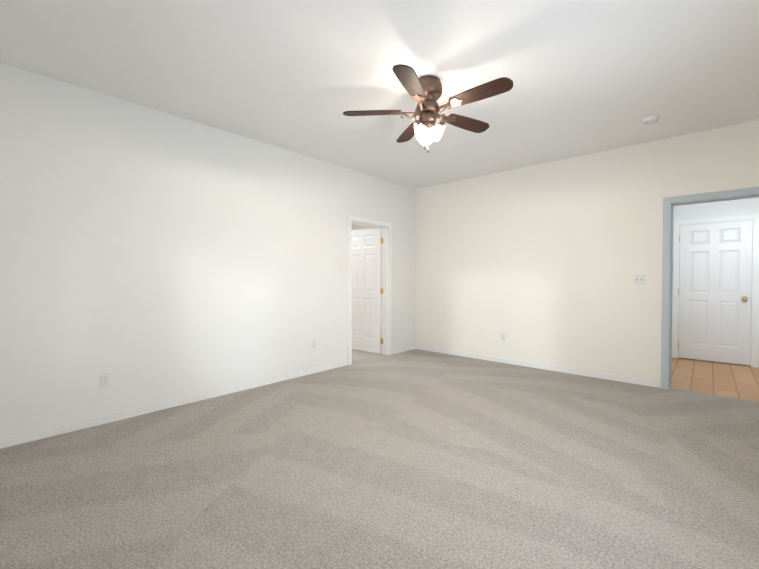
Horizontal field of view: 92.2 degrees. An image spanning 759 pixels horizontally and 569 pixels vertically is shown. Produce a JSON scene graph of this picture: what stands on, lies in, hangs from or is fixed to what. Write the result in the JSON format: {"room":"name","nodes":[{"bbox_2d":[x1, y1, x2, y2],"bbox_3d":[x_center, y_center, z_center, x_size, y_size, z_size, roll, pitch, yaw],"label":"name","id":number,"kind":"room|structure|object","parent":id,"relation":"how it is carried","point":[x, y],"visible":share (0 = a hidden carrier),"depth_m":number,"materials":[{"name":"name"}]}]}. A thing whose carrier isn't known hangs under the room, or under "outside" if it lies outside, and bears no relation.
{"room":"empty living room","nodes":[
{"label":"empty living room","id":0,"kind":"room"},
{"bbox_2d":[0,62,414,438],"bbox_3d":[-1.270,-0.230,4.268,0.120,2.740,5.740,1,1,42],"label":"wall","id":1,"kind":"structure","parent":0,"point":[149,256],"depth_m":3.33,"materials":[{"name":"paint"}]},
{"bbox_2d":[100,373,109,387],"bbox_3d":[-2.291,0.801,3.051,0.010,0.115,0.070,1,1,42],"label":"electrical outlet","id":2,"kind":"object","parent":1,"relation":"attached to","point":[104,379],"visible":1,"depth_m":3.05,"materials":[{"name":"white plastic"}]},
{"bbox_2d":[0,360,347,448],"bbox_3d":[-1.742,1.116,3.665,0.013,0.068,3.880,1,1,42],"label":"baseboard","id":3,"kind":"structure","parent":1,"relation":"attached to","point":[51,431],"depth_m":3.27,"materials":[{"name":"white wood"}]},
{"bbox_2d":[312,339,316,348],"bbox_3d":[-0.834,0.764,4.672,0.010,0.115,0.070,1,1,42],"label":"electrical outlet","id":4,"kind":"object","parent":1,"relation":"attached to","point":[314,344],"visible":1,"depth_m":4.67,"materials":[{"name":"white plastic"}]},
{"bbox_2d":[352,228,381,353],"bbox_3d":[-0.286,0.100,6.043,0.790,1.998,0.179,1,1,38],"label":"door","id":5,"kind":"structure","parent":1,"relation":"in","point":[366,290],"depth_m":5.96,"materials":[{"name":"white wood"}]},
{"bbox_2d":[347,216,390,364],"bbox_3d":[-0.180,0.078,5.485,0.160,2.084,0.928,1,1,42],"label":"door frame","id":6,"kind":"structure","parent":1,"relation":"attached to","point":[385,227],"depth_m":5.74,"materials":[{"name":"white wood"}]},
{"bbox_2d":[391,345,415,354],"bbox_3d":[0.386,1.077,6.035,0.013,0.068,0.610,1,1,42],"label":"baseboard","id":7,"kind":"structure","parent":1,"relation":"attached to","point":[407,348],"depth_m":6.04,"materials":[{"name":"white wood"}]},
{"bbox_2d":[352,224,377,230],"bbox_3d":[0.160,-0.296,8.238,3.300,2.740,0.120,1,1,42],"label":"wall","id":8,"kind":"structure","parent":0,"point":[355,227],"depth_m":8.68,"materials":[{"name":"paint"}]},
{"bbox_2d":[0,349,758,568],"bbox_3d":[-0.374,1.191,4.226,8.140,0.100,6.840,1,1,42],"label":"floor carpet","id":9,"kind":"object","parent":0,"point":[416,459],"visible":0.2,"depth_m":2.21,"materials":[{"name":"grey carpet"}]},
{"bbox_2d":[0,0,758,188],"bbox_3d":[0.241,-1.650,4.265,8.940,0.100,7.790,1,1,42],"label":"ceiling","id":10,"kind":"structure","parent":0,"point":[584,76],"depth_m":2.63,"materials":[{"name":"paint"}]},
{"bbox_2d":[343,64,512,152],"bbox_3d":[0.415,-1.292,2.818,1.228,0.568,1.267,1,1,42],"label":"ceiling fan","id":11,"kind":"object","parent":10,"relation":"hanging from","point":[425,92],"visible":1,"depth_m":2.76,"materials":[{"name":"brown wood"}]},
{"bbox_2d":[642,115,659,123],"bbox_3d":[2.595,-1.565,3.489,0.136,0.043,0.136,1,1,42],"label":"smoke detector","id":12,"kind":"object","parent":10,"relation":"attached to","point":[651,119],"visible":1,"depth_m":3.46,"materials":[{"name":"white plastic"}]},
{"bbox_2d":[415,120,758,387],"bbox_3d":[2.234,-0.240,4.898,4.250,2.740,0.120,1,1,42],"label":"wall","id":13,"kind":"structure","parent":0,"point":[542,263],"depth_m":4.67,"materials":[{"name":"paint"}]},
{"bbox_2d":[501,333,505,340],"bbox_3d":[1.773,0.754,5.240,0.070,0.115,0.010,1,1,42],"label":"electrical outlet","id":14,"kind":"object","parent":13,"relation":"attached to","point":[503,336],"visible":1,"depth_m":5.23,"materials":[{"name":"white plastic"}]},
{"bbox_2d":[416,345,659,387],"bbox_3d":[1.858,1.091,5.168,3.360,0.068,0.013,1,1,42],"label":"baseboard","id":15,"kind":"structure","parent":13,"relation":"attached to","point":[626,379],"depth_m":4.80,"materials":[{"name":"white wood"}]},
{"bbox_2d":[633,274,645,284],"bbox_3d":[2.957,-0.058,4.158,0.115,0.115,0.018,1,1,42],"label":"light switch","id":16,"kind":"object","parent":13,"relation":"attached to","point":[639,278],"visible":1,"depth_m":4.16,"materials":[{"name":"white plastic"}]},
{"bbox_2d":[661,187,758,388],"bbox_3d":[3.509,0.102,3.757,0.948,2.094,0.160,1,1,42],"label":"door frame","id":17,"kind":"structure","parent":13,"relation":"attached to","point":[669,203],"depth_m":3.98,"materials":[{"name":"grey wood"}]},
{"bbox_2d":[671,358,758,401],"bbox_3d":[3.389,1.173,5.302,5.580,0.100,2.110,1,1,42],"label":"floor","id":18,"kind":"structure","parent":0,"point":[737,381],"depth_m":4.42,"materials":[{"name":"beige tile"}]},
{"bbox_2d":[671,197,758,366],"bbox_3d":[5.042,-0.244,5.144,2.940,2.740,0.140,1,1,42],"label":"wall","id":19,"kind":"structure","parent":0,"point":[749,206],"depth_m":5.23,"materials":[{"name":"paint"}]},
{"bbox_2d":[678,220,752,365],"bbox_3d":[4.824,0.112,5.280,0.780,1.998,0.179,1,1,42],"label":"hall door","id":20,"kind":"structure","parent":19,"relation":"in","point":[715,287],"depth_m":5.25,"materials":[{"name":"white wood"}]},
{"bbox_2d":[672,214,758,367],"bbox_3d":[4.846,0.081,5.298,0.918,2.084,0.140,1,1,42],"label":"door frame","id":21,"kind":"structure","parent":19,"relation":"attached to","point":[754,358],"depth_m":5.07,"materials":[{"name":"white wood"}]}
]}

